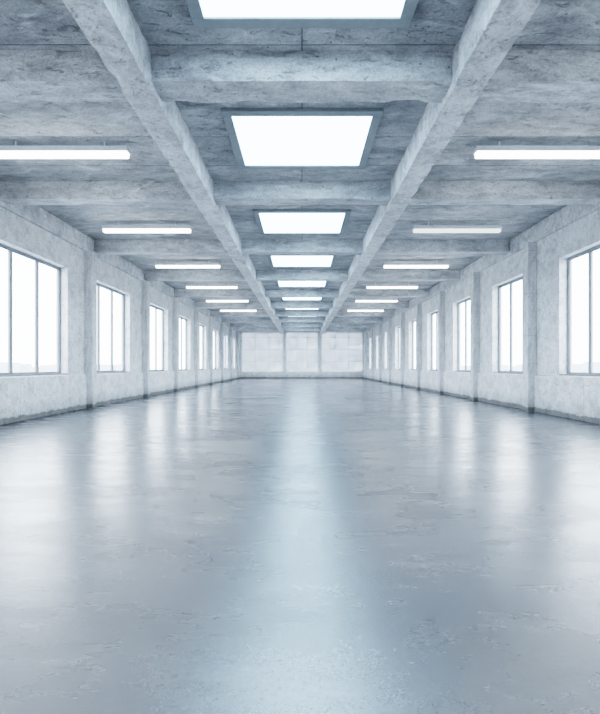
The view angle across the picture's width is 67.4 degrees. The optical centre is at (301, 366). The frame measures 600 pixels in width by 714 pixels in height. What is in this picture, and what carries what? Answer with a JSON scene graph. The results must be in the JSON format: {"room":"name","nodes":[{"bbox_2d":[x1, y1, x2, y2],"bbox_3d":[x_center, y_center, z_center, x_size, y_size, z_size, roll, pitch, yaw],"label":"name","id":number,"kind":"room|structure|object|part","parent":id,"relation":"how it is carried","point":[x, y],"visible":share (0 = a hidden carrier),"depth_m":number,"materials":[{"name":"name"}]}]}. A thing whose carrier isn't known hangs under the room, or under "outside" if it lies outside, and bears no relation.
{"room":"empty warehouse","nodes":[
{"label":"empty warehouse","id":0,"kind":"room"},
{"bbox_2d":[0,206,239,376],"bbox_3d":[-8.510,-1.700,27.300,0.420,6.600,67.200,0,0,0],"label":"wall","id":1,"kind":"structure","parent":0,"point":[16,232],"depth_m":16.86,"materials":[{"name":"concrete"}]},
{"bbox_2d":[0,243,60,374],"bbox_3d":[-8.600,-1.610,13.925,0.100,3.780,4.050,0,0,0],"label":"frame","id":2,"kind":"object","parent":1,"relation":"attached to","point":[11,251],"visible":0.98,"depth_m":14.52,"materials":[{"name":"grey metal"}]},
{"bbox_2d":[0,374,64,376],"bbox_3d":[-8.425,0.265,13.925,0.250,0.030,4.050,0,0,0],"label":"sill","id":3,"kind":"structure","parent":1,"relation":"on","point":[29,374],"depth_m":13.89,"materials":[{"name":"concrete"}]},
{"bbox_2d":[97,283,124,371],"bbox_3d":[-8.600,-1.610,19.675,0.100,3.780,4.050,0,0,0],"label":"frame","id":4,"kind":"object","parent":1,"relation":"attached to","point":[98,284],"visible":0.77,"depth_m":20.30,"materials":[{"name":"grey metal"}]},
{"bbox_2d":[0,369,240,424],"bbox_3d":[-8.250,0.950,27.250,0.100,1.300,66.500,0,0,0],"label":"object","id":5,"kind":"structure","parent":1,"relation":"attached to","point":[28,397],"depth_m":16.08,"materials":[{"name":"concrete"}]},
{"bbox_2d":[0,200,240,333],"bbox_3d":[-8.250,-4.700,27.250,0.100,0.600,66.500,0,0,0],"label":"trim","id":6,"kind":"structure","parent":1,"relation":"attached to","point":[34,214],"depth_m":16.66,"materials":[{"name":"concrete"}]},
{"bbox_2d":[150,304,163,370],"bbox_3d":[-8.600,-1.610,25.825,0.100,3.780,4.050,0,0,0],"label":"frame","id":7,"kind":"object","parent":1,"relation":"attached to","point":[152,306],"visible":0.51,"depth_m":26.45,"materials":[{"name":"grey metal"}]},
{"bbox_2d":[179,316,186,369],"bbox_3d":[-8.600,-1.610,31.425,0.100,3.780,4.050,0,0,0],"label":"frame","id":8,"kind":"object","parent":1,"relation":"attached to","point":[181,318],"visible":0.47,"depth_m":33.38,"materials":[{"name":"grey metal"}]},
{"bbox_2d":[199,325,202,368],"bbox_3d":[-8.600,-1.610,37.025,0.100,3.780,4.050,0,0,0],"label":"frame","id":9,"kind":"object","parent":1,"relation":"attached to","point":[199,325],"visible":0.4,"depth_m":38.10,"materials":[{"name":"grey metal"}]},
{"bbox_2d":[213,330,215,368],"bbox_3d":[-8.600,-1.610,42.625,0.100,3.780,4.050,0,0,0],"label":"frame","id":10,"kind":"object","parent":1,"relation":"attached to","point":[213,330],"visible":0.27,"depth_m":44.58,"materials":[{"name":"grey metal"}]},
{"bbox_2d":[224,335,224,368],"bbox_3d":[-8.600,-1.610,48.225,0.100,3.780,4.050,0,0,0],"label":"frame","id":11,"kind":"object","parent":1,"relation":"attached to","point":[224,335],"visible":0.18,"depth_m":50.19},
{"bbox_2d":[232,338,232,368],"bbox_3d":[-8.600,-1.610,53.825,0.100,3.780,4.050,0,0,0],"label":"frame","id":12,"kind":"object","parent":1,"relation":"attached to","point":[232,338],"visible":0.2,"depth_m":55.75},
{"bbox_2d":[0,378,599,713],"bbox_3d":[0.000,1.725,27.300,17.400,0.250,67.200,0,0,0],"label":"floor","id":13,"kind":"structure","parent":0,"point":[242,545],"depth_m":3.85,"materials":[{"name":"concrete"}]},
{"bbox_2d":[84,251,96,407],"bbox_3d":[-8.140,-1.400,17.330,0.320,6.000,0.360,0,0,0],"label":"concrete column","id":14,"kind":"structure","parent":13,"relation":"on","point":[90,257],"depth_m":17.15,"materials":[{"name":"grey concrete"}]},
{"bbox_2d":[142,282,149,396],"bbox_3d":[-8.140,-1.400,23.480,0.320,6.000,0.360,0,0,0],"label":"concrete column","id":15,"kind":"structure","parent":13,"relation":"on","point":[145,285],"depth_m":23.30,"materials":[{"name":"grey concrete"}]},
{"bbox_2d":[173,298,178,390],"bbox_3d":[-8.140,-1.400,29.080,0.320,6.000,0.360,0,0,0],"label":"concrete column","id":16,"kind":"structure","parent":13,"relation":"on","point":[175,300],"depth_m":28.90,"materials":[{"name":"grey concrete"}]},
{"bbox_2d":[194,309,198,386],"bbox_3d":[-8.140,-1.400,34.680,0.320,6.000,0.360,0,0,0],"label":"concrete column","id":17,"kind":"structure","parent":13,"relation":"on","point":[196,311],"depth_m":34.50,"materials":[{"name":"grey concrete"}]},
{"bbox_2d":[209,317,212,383],"bbox_3d":[-8.140,-1.400,40.280,0.320,6.000,0.360,0,0,0],"label":"concrete column","id":18,"kind":"structure","parent":13,"relation":"on","point":[210,318],"depth_m":40.10,"materials":[{"name":"grey concrete"}]},
{"bbox_2d":[220,323,223,381],"bbox_3d":[-8.140,-1.400,45.880,0.320,6.000,0.360,0,0,0],"label":"concrete column","id":19,"kind":"structure","parent":13,"relation":"on","point":[221,324],"depth_m":45.70,"materials":[{"name":"grey concrete"}]},
{"bbox_2d":[229,328,231,380],"bbox_3d":[-8.140,-1.400,51.480,0.320,6.000,0.360,0,0,0],"label":"concrete column","id":20,"kind":"structure","parent":13,"relation":"on","point":[230,329],"depth_m":51.30,"materials":[{"name":"grey concrete"}]},
{"bbox_2d":[236,332,238,378],"bbox_3d":[-8.140,-1.400,57.080,0.320,6.000,0.360,0,0,0],"label":"concrete column","id":21,"kind":"structure","parent":13,"relation":"on","point":[237,333],"depth_m":56.90,"materials":[{"name":"grey concrete"}]},
{"bbox_2d":[283,334,285,377],"bbox_3d":[-2.370,-1.400,60.350,0.440,6.000,0.300,0,0,0],"label":"concrete column","id":22,"kind":"structure","parent":13,"relation":"on","point":[284,335],"depth_m":60.20,"materials":[{"name":"grey concrete"}]},
{"bbox_2d":[318,334,320,377],"bbox_3d":[2.370,-1.400,60.350,0.440,6.000,0.300,0,0,0],"label":"concrete column","id":23,"kind":"structure","parent":13,"relation":"on","point":[319,335],"depth_m":60.20,"materials":[{"name":"grey concrete"}]},
{"bbox_2d":[365,332,367,378],"bbox_3d":[8.140,-1.400,56.880,0.320,6.000,0.360,0,0,0],"label":"concrete column","id":24,"kind":"structure","parent":13,"relation":"on","point":[366,333],"depth_m":56.70,"materials":[{"name":"grey concrete"}]},
{"bbox_2d":[371,328,373,379],"bbox_3d":[8.140,-1.400,51.780,0.320,6.000,0.360,0,0,0],"label":"concrete column","id":25,"kind":"structure","parent":13,"relation":"on","point":[372,329],"depth_m":51.60,"materials":[{"name":"grey concrete"}]},
{"bbox_2d":[379,324,381,381],"bbox_3d":[8.140,-1.400,46.680,0.320,6.000,0.360,0,0,0],"label":"concrete column","id":26,"kind":"structure","parent":13,"relation":"on","point":[380,325],"depth_m":46.51,"materials":[{"name":"grey concrete"}]},
{"bbox_2d":[388,319,391,383],"bbox_3d":[8.140,-1.400,41.580,0.320,6.000,0.360,0,0,0],"label":"concrete column","id":27,"kind":"structure","parent":13,"relation":"on","point":[389,320],"depth_m":41.40,"materials":[{"name":"grey concrete"}]},
{"bbox_2d":[400,312,404,385],"bbox_3d":[8.140,-1.400,36.480,0.320,6.000,0.360,0,0,0],"label":"concrete column","id":28,"kind":"structure","parent":13,"relation":"on","point":[402,314],"depth_m":36.30,"materials":[{"name":"grey concrete"}]},
{"bbox_2d":[416,303,421,389],"bbox_3d":[8.140,-1.400,31.380,0.320,6.000,0.360,0,0,0],"label":"concrete column","id":29,"kind":"structure","parent":13,"relation":"on","point":[418,305],"depth_m":31.20,"materials":[{"name":"grey concrete"}]},
{"bbox_2d":[438,291,444,393],"bbox_3d":[8.140,-1.400,26.280,0.320,6.000,0.360,0,0,0],"label":"concrete column","id":30,"kind":"structure","parent":13,"relation":"on","point":[441,294],"depth_m":26.10,"materials":[{"name":"grey concrete"}]},
{"bbox_2d":[470,272,479,400],"bbox_3d":[8.140,-1.400,21.180,0.320,6.000,0.360,0,0,0],"label":"concrete column","id":31,"kind":"structure","parent":13,"relation":"on","point":[475,276],"depth_m":21.00,"materials":[{"name":"grey concrete"}]},
{"bbox_2d":[523,242,536,411],"bbox_3d":[8.140,-1.400,16.080,0.320,6.000,0.360,0,0,0],"label":"concrete column","id":32,"kind":"structure","parent":13,"relation":"on","point":[529,248],"depth_m":15.90,"materials":[{"name":"grey concrete"}]},
{"bbox_2d":[0,0,599,317],"bbox_3d":[0.000,-5.175,27.300,17.400,0.350,67.200,0,0,0],"label":"ceiling","id":33,"kind":"structure","parent":0,"point":[436,25],"depth_m":9.78,"materials":[{"name":"concrete"}]},
{"bbox_2d":[0,141,130,158],"bbox_3d":[-5.370,-4.825,10.000,3.060,0.350,0.220,0,0,0],"label":"fluorescent light","id":34,"kind":"object","parent":33,"relation":"hanging from","point":[6,152],"visible":1,"depth_m":9.91,"materials":[{"name":"white plastic"}]},
{"bbox_2d":[0,151,128,158],"bbox_3d":[-5.370,-4.700,10.000,3.000,0.100,0.180,0,0,0],"label":"diffuser","id":35,"kind":"object","parent":34,"relation":"attached to","point":[3,154],"depth_m":9.92,"materials":[{"name":"white plastic"}]},
{"bbox_2d":[102,222,191,232],"bbox_3d":[-5.370,-4.825,15.600,3.060,0.350,0.220,0,0,0],"label":"fluorescent light","id":36,"kind":"object","parent":33,"relation":"hanging from","point":[118,228],"visible":1,"depth_m":15.51,"materials":[{"name":"white plastic"}]},
{"bbox_2d":[103,229,190,232],"bbox_3d":[-5.370,-4.700,15.600,3.000,0.100,0.180,0,0,0],"label":"diffuser","id":37,"kind":"object","parent":36,"relation":"attached to","point":[104,230],"depth_m":15.52,"materials":[{"name":"white plastic"}]},
{"bbox_2d":[62,0,283,333],"bbox_3d":[-2.640,-4.698,27.250,0.531,0.605,66.504,0,0,0],"label":"girder","id":38,"kind":"object","parent":33,"relation":"attached to","point":[110,26],"depth_m":7.81,"materials":[{"name":"grey concrete"}]},
{"bbox_2d":[155,260,220,267],"bbox_3d":[-5.370,-4.825,21.200,3.060,0.350,0.220,0,0,0],"label":"fluorescent light","id":39,"kind":"object","parent":33,"relation":"hanging from","point":[158,265],"visible":1,"depth_m":21.11,"materials":[{"name":"white plastic"}]},
{"bbox_2d":[156,265,219,267],"bbox_3d":[-5.370,-4.700,21.200,3.000,0.100,0.180,0,0,0],"label":"diffuser","id":40,"kind":"object","parent":39,"relation":"attached to","point":[157,266],"depth_m":21.12,"materials":[{"name":"white plastic"}]},
{"bbox_2d":[186,282,237,288],"bbox_3d":[-5.370,-4.825,26.800,3.060,0.350,0.220,0,0,0],"label":"fluorescent light","id":41,"kind":"object","parent":33,"relation":"hanging from","point":[195,286],"visible":1,"depth_m":26.72,"materials":[{"name":"white plastic"}]},
{"bbox_2d":[186,287,236,288],"bbox_3d":[-5.370,-4.700,26.800,3.000,0.100,0.180,0,0,0],"label":"diffuser","id":42,"kind":"object","parent":41,"relation":"attached to","point":[186,287],"depth_m":26.71,"materials":[{"name":"white plastic"}]},
{"bbox_2d":[206,297,248,301],"bbox_3d":[-5.370,-4.825,32.400,3.060,0.350,0.220,0,0,0],"label":"fluorescent light","id":43,"kind":"object","parent":33,"relation":"hanging from","point":[213,299],"visible":1,"depth_m":32.31,"materials":[{"name":"white plastic"}]},
{"bbox_2d":[206,300,247,301],"bbox_3d":[-5.370,-4.700,32.400,3.000,0.100,0.180,0,0,0],"label":"diffuser","id":44,"kind":"object","parent":43,"relation":"attached to","point":[206,300],"depth_m":32.32,"materials":[{"name":"white plastic"}]},
{"bbox_2d":[220,309,256,311],"bbox_3d":[-5.370,-4.825,38.000,3.060,0.350,0.220,0,0,0],"label":"fluorescent light","id":45,"kind":"object","parent":33,"relation":"hanging from","point":[221,310],"visible":0.98,"depth_m":37.91,"materials":[{"name":"white plastic"}]},
{"bbox_2d":[220,310,255,311],"bbox_3d":[-5.370,-4.700,38.000,3.000,0.100,0.180,0,0,0],"label":"diffuser","id":46,"kind":"object","parent":45,"relation":"attached to","point":[220,310],"depth_m":37.93,"materials":[{"name":"white plastic"}]},
{"bbox_2d":[0,50,599,102],"bbox_3d":[-0.001,-4.747,7.400,16.403,0.506,0.609,0,0,0],"label":"crossbeam","id":47,"kind":"object","parent":33,"relation":"attached to","point":[207,76],"depth_m":7.11,"materials":[{"name":"grey concrete"}]},
{"bbox_2d":[0,181,599,204],"bbox_3d":[0.000,-4.748,12.351,16.406,0.505,0.510,0,0,0],"label":"crossbeam","id":48,"kind":"object","parent":33,"relation":"attached to","point":[11,192],"depth_m":12.10,"materials":[{"name":"grey concrete"}]},
{"bbox_2d":[221,108,382,168],"bbox_3d":[0.000,-4.965,9.980,3.140,0.070,2.560,0,0,0],"label":"skylight","id":49,"kind":"object","parent":33,"relation":"attached to","point":[260,138],"visible":1,"depth_m":9.71,"materials":[{"name":"glass"}]},
{"bbox_3d":[0.000,-4.970,9.980,2.780,0.020,2.200,0,0,0],"label":"glass","id":50,"kind":"part","parent":49,"relation":"part of","materials":[{"name":"glass"}]},
{"bbox_2d":[186,0,417,27],"bbox_3d":[0.000,-4.965,5.250,3.140,0.070,2.620,0,0,0],"label":"skylight","id":51,"kind":"object","parent":33,"relation":"attached to","point":[203,13],"visible":1,"depth_m":6.30,"materials":[{"name":"glass"}]},
{"bbox_3d":[0.000,-4.970,5.250,2.780,0.020,2.260,0,0,0],"label":"glass","id":52,"kind":"part","parent":51,"relation":"part of","materials":[{"name":"glass"}]},
{"bbox_2d":[253,209,350,234],"bbox_3d":[0.000,-4.965,15.580,3.140,0.070,2.560,0,0,0],"label":"skylight","id":53,"kind":"object","parent":33,"relation":"attached to","point":[269,221],"visible":1,"depth_m":15.39,"materials":[{"name":"glass"}]},
{"bbox_3d":[0.000,-4.970,15.580,2.780,0.020,2.200,0,0,0],"label":"glass","id":54,"kind":"part","parent":53,"relation":"part of","materials":[{"name":"glass"}]},
{"bbox_2d":[267,254,336,267],"bbox_3d":[0.000,-4.965,21.180,3.140,0.070,2.560,0,0,0],"label":"skylight","id":55,"kind":"object","parent":33,"relation":"attached to","point":[275,261],"visible":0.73,"depth_m":21.25,"materials":[{"name":"glass"}]},
{"bbox_3d":[0.000,-4.970,21.180,2.780,0.020,2.200,0,0,0],"label":"glass","id":56,"kind":"part","parent":55,"relation":"part of","materials":[{"name":"glass"}]},
{"bbox_2d":[275,281,328,286],"bbox_3d":[0.000,-4.965,26.780,3.140,0.070,2.560,0,0,0],"label":"skylight","id":57,"kind":"object","parent":33,"relation":"attached to","point":[278,283],"visible":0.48,"depth_m":26.89,"materials":[{"name":"glass"}]},
{"bbox_2d":[280,297,323,300],"bbox_3d":[0.000,-4.965,32.380,3.140,0.070,2.560,0,0,0],"label":"skylight","id":58,"kind":"object","parent":33,"relation":"attached to","point":[281,298],"visible":0.58,"depth_m":32.82,"materials":[{"name":"glass"}]},
{"bbox_3d":[0.000,-4.970,32.380,2.780,0.020,2.200,0,0,0],"label":"glass","id":59,"kind":"part","parent":58,"relation":"part of","materials":[{"name":"glass"}]},
{"bbox_2d":[284,308,319,309],"bbox_3d":[0.000,-4.965,37.980,3.140,0.070,2.560,0,0,0],"label":"skylight","id":60,"kind":"object","parent":33,"relation":"attached to","point":[284,308],"visible":0.49,"depth_m":38.70,"materials":[{"name":"glass"}]},
{"bbox_3d":[0.000,-4.970,37.980,2.780,0.020,2.200,0,0,0],"label":"glass","id":61,"kind":"part","parent":60,"relation":"part of","materials":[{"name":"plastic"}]},
{"bbox_2d":[286,316,317,316],"bbox_3d":[0.000,-4.965,43.580,3.140,0.070,2.560,0,0,0],"label":"skylight","id":62,"kind":"object","parent":33,"relation":"attached to","point":[286,316],"visible":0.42,"depth_m":44.64,"materials":[{"name":"glass"}]},
{"bbox_2d":[94,239,509,254],"bbox_3d":[0.000,-4.747,17.950,16.406,0.505,0.509,0,0,0],"label":"crossbeam","id":63,"kind":"object","parent":33,"relation":"attached to","point":[113,246],"depth_m":17.70,"materials":[{"name":"grey concrete"}]},
{"bbox_2d":[144,270,459,280],"bbox_3d":[0.000,-4.748,23.550,16.404,0.504,0.508,0,0,0],"label":"crossbeam","id":64,"kind":"object","parent":33,"relation":"attached to","point":[149,275],"depth_m":23.30,"materials":[{"name":"grey concrete"}]},
{"bbox_2d":[175,289,428,296],"bbox_3d":[0.002,-4.747,29.150,16.405,0.506,0.508,0,0,0],"label":"crossbeam","id":65,"kind":"object","parent":33,"relation":"attached to","point":[178,292],"depth_m":28.90,"materials":[{"name":"grey concrete"}]},
{"bbox_2d":[195,301,408,307],"bbox_3d":[-0.001,-4.747,34.750,16.407,0.506,0.509,0,0,0],"label":"crossbeam","id":66,"kind":"object","parent":33,"relation":"attached to","point":[198,304],"depth_m":34.50,"materials":[{"name":"grey concrete"}]},
{"bbox_2d":[210,310,393,316],"bbox_3d":[0.000,-4.748,40.350,16.405,0.504,0.510,0,0,0],"label":"crossbeam","id":67,"kind":"object","parent":33,"relation":"attached to","point":[301,313],"depth_m":40.10,"materials":[{"name":"grey concrete"}]},
{"bbox_2d":[221,317,382,322],"bbox_3d":[0.000,-4.747,45.950,16.405,0.505,0.509,0,0,0],"label":"crossbeam","id":68,"kind":"object","parent":33,"relation":"attached to","point":[224,319],"depth_m":45.71,"materials":[{"name":"grey concrete"}]},
{"bbox_2d":[230,323,373,326],"bbox_3d":[-0.001,-4.748,51.551,16.407,0.505,0.509,0,0,0],"label":"crossbeam","id":69,"kind":"object","parent":33,"relation":"attached to","point":[231,324],"depth_m":51.30,"materials":[{"name":"grey concrete"}]},
{"bbox_2d":[237,327,366,330],"bbox_3d":[-0.002,-4.748,57.150,16.407,0.504,0.508,0,0,0],"label":"crossbeam","id":70,"kind":"object","parent":33,"relation":"attached to","point":[238,328],"depth_m":56.91,"materials":[{"name":"grey concrete"}]},
{"bbox_2d":[347,309,383,311],"bbox_3d":[5.370,-4.825,38.000,3.060,0.350,0.220,0,0,0],"label":"fluorescent light","id":71,"kind":"object","parent":33,"relation":"hanging from","point":[349,310],"visible":0.96,"depth_m":37.91,"materials":[{"name":"white plastic"}]},
{"bbox_2d":[348,310,383,311],"bbox_3d":[5.370,-4.700,38.000,3.000,0.100,0.180,0,0,0],"label":"diffuser","id":72,"kind":"object","parent":71,"relation":"attached to","point":[348,310],"depth_m":37.93,"materials":[{"name":"white plastic"}]},
{"bbox_2d":[355,297,397,301],"bbox_3d":[5.370,-4.825,32.400,3.060,0.350,0.220,0,0,0],"label":"fluorescent light","id":73,"kind":"object","parent":33,"relation":"hanging from","point":[390,299],"visible":1,"depth_m":32.31,"materials":[{"name":"white plastic"}]},
{"bbox_2d":[356,300,397,301],"bbox_3d":[5.370,-4.700,32.400,3.000,0.100,0.180,0,0,0],"label":"diffuser","id":74,"kind":"object","parent":73,"relation":"attached to","point":[356,300],"depth_m":32.32,"materials":[{"name":"white plastic"}]},
{"bbox_2d":[366,282,417,288],"bbox_3d":[5.370,-4.825,26.800,3.060,0.350,0.220,0,0,0],"label":"fluorescent light","id":75,"kind":"object","parent":33,"relation":"hanging from","point":[375,286],"visible":1,"depth_m":26.72,"materials":[{"name":"white plastic"}]},
{"bbox_2d":[367,287,417,288],"bbox_3d":[5.370,-4.700,26.800,3.000,0.100,0.180,0,0,0],"label":"diffuser","id":76,"kind":"object","parent":75,"relation":"attached to","point":[367,287],"depth_m":26.71,"materials":[{"name":"white plastic"}]},
{"bbox_2d":[383,260,448,267],"bbox_3d":[5.370,-4.825,21.200,3.060,0.350,0.220,0,0,0],"label":"fluorescent light","id":77,"kind":"object","parent":33,"relation":"hanging from","point":[386,265],"visible":1,"depth_m":21.11,"materials":[{"name":"white plastic"}]},
{"bbox_2d":[384,265,447,267],"bbox_3d":[5.370,-4.700,21.200,3.000,0.100,0.180,0,0,0],"label":"diffuser","id":78,"kind":"object","parent":77,"relation":"attached to","point":[385,266],"depth_m":21.12,"materials":[{"name":"white plastic"}]},
{"bbox_2d":[320,0,540,333],"bbox_3d":[2.640,-4.697,27.249,0.531,0.606,66.503,0,0,0],"label":"girder","id":79,"kind":"object","parent":33,"relation":"attached to","point":[492,27],"depth_m":7.75,"materials":[{"name":"grey concrete"}]},
{"bbox_2d":[412,222,501,232],"bbox_3d":[5.370,-4.825,15.600,3.060,0.350,0.220,0,0,0],"label":"fluorescent light","id":80,"kind":"object","parent":33,"relation":"hanging from","point":[428,228],"visible":1,"depth_m":15.51,"materials":[{"name":"white plastic"}]},
{"bbox_2d":[413,229,500,232],"bbox_3d":[5.370,-4.700,15.600,3.000,0.100,0.180,0,0,0],"label":"diffuser","id":81,"kind":"object","parent":80,"relation":"attached to","point":[414,230],"depth_m":15.52,"materials":[{"name":"white plastic"}]},
{"bbox_2d":[473,141,599,158],"bbox_3d":[5.370,-4.825,10.000,3.060,0.350,0.220,0,0,0],"label":"fluorescent light","id":82,"kind":"object","parent":33,"relation":"hanging from","point":[480,152],"visible":1,"depth_m":9.91,"materials":[{"name":"white plastic"}]},
{"bbox_2d":[475,151,599,158],"bbox_3d":[5.370,-4.700,10.000,3.000,0.100,0.180,0,0,0],"label":"diffuser","id":83,"kind":"object","parent":82,"relation":"attached to","point":[478,154],"depth_m":9.92,"materials":[{"name":"white plastic"}]},
{"bbox_2d":[240,331,363,377],"bbox_3d":[0.000,-1.700,60.700,16.600,6.600,0.400,0,0,0],"label":"wall","id":84,"kind":"structure","parent":0,"point":[243,374],"depth_m":60.51,"materials":[{"name":"concrete"}]},
{"bbox_2d":[242,332,282,371],"bbox_3d":[-5.375,-1.950,60.633,5.550,5.300,0.005,0,0,0],"label":"panel","id":85,"kind":"object","parent":84,"relation":"attached to","point":[261,351],"visible":0.86,"depth_m":60.62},
{"bbox_2d":[286,332,317,371],"bbox_3d":[0.000,-1.950,60.633,4.300,5.300,0.005,0,0,0],"label":"panel","id":86,"kind":"object","parent":84,"relation":"attached to","point":[290,336],"visible":1,"depth_m":60.62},
{"bbox_2d":[321,332,361,371],"bbox_3d":[5.375,-1.950,60.633,5.550,5.300,0.005,0,0,0],"label":"panel","id":87,"kind":"object","parent":84,"relation":"attached to","point":[340,351],"visible":0.86,"depth_m":60.62,"materials":[{"name":"white concrete"}]},
{"bbox_2d":[301,28,302,108],"bbox_3d":[0.000,-4.990,25.450,0.024,0.020,62.900,0,0,0],"label":"conduit","id":88,"kind":"object","parent":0,"point":[301,28],"depth_m":6.92,"materials":[{"name":"grey metal"}]},
{"bbox_2d":[364,208,599,376],"bbox_3d":[8.510,-1.700,27.300,0.420,6.600,67.200,0,0,0],"label":"wall","id":89,"kind":"structure","parent":0,"point":[553,251],"depth_m":18.27,"materials":[{"name":"concrete"}]},
{"bbox_2d":[387,332,387,368],"bbox_3d":[8.600,-1.610,43.470,0.100,3.780,3.300,0,0,0],"label":"frame","id":90,"kind":"object","parent":89,"relation":"attached to","point":[387,332],"visible":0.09,"depth_m":45.05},
{"bbox_2d":[398,327,399,368],"bbox_3d":[8.600,-1.610,38.370,0.100,3.780,3.300,0,0,0],"label":"frame","id":91,"kind":"object","parent":89,"relation":"attached to","point":[398,327],"visible":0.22,"depth_m":39.95,"materials":[{"name":"grey metal"}]},
{"bbox_2d":[412,320,415,369],"bbox_3d":[8.600,-1.610,33.270,0.100,3.780,3.300,0,0,0],"label":"frame","id":92,"kind":"object","parent":89,"relation":"attached to","point":[414,320],"visible":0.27,"depth_m":34.85,"materials":[{"name":"grey metal"}]},
{"bbox_2d":[431,311,437,369],"bbox_3d":[8.600,-1.610,28.170,0.100,3.780,3.300,0,0,0],"label":"frame","id":93,"kind":"object","parent":89,"relation":"attached to","point":[436,312],"visible":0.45,"depth_m":28.90,"materials":[{"name":"grey metal"}]},
{"bbox_2d":[458,298,469,370],"bbox_3d":[8.600,-1.610,23.070,0.100,3.780,3.300,0,0,0],"label":"frame","id":94,"kind":"object","parent":89,"relation":"attached to","point":[468,299],"visible":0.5,"depth_m":23.68,"materials":[{"name":"grey metal"}]},
{"bbox_2d":[363,369,599,423],"bbox_3d":[8.250,0.950,27.250,0.100,1.300,66.500,0,0,0],"label":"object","id":95,"kind":"structure","parent":89,"relation":"attached to","point":[571,397],"depth_m":16.97,"materials":[{"name":"concrete"}]},
{"bbox_2d":[363,203,599,333],"bbox_3d":[8.250,-4.700,27.250,0.100,0.600,66.500,0,0,0],"label":"trim","id":96,"kind":"structure","parent":89,"relation":"attached to","point":[568,214],"depth_m":16.89,"materials":[{"name":"concrete"}]},
{"bbox_2d":[498,276,522,372],"bbox_3d":[8.600,-1.610,17.970,0.100,3.780,3.300,0,0,0],"label":"frame","id":97,"kind":"object","parent":89,"relation":"attached to","point":[510,283],"visible":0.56,"depth_m":18.47,"materials":[{"name":"grey metal"}]},
{"bbox_2d":[559,374,599,376],"bbox_3d":[8.425,0.265,12.870,0.250,0.030,3.300,0,0,0],"label":"sill","id":98,"kind":"structure","parent":89,"relation":"on","point":[559,374],"depth_m":13.58,"materials":[{"name":"concrete"}]},
{"bbox_2d":[567,245,599,374],"bbox_3d":[8.600,-1.610,12.870,0.100,3.780,3.300,0,0,0],"label":"frame","id":99,"kind":"object","parent":89,"relation":"attached to","point":[590,251],"visible":0.98,"depth_m":13.43,"materials":[{"name":"grey metal"}]},
{"label":"outside","id":100,"kind":"structure","parent":0,"visible":0},
{"bbox_3d":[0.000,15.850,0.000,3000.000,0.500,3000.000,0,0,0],"label":"ground","id":101,"kind":"structure","parent":100,"visible":0},
{"bbox_2d":[0,362,599,372],"bbox_3d":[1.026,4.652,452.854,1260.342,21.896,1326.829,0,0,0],"label":"city skyline","id":102,"kind":"object","parent":101,"relation":"on","point":[17,367],"visible":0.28,"depth_m":684.05}
]}

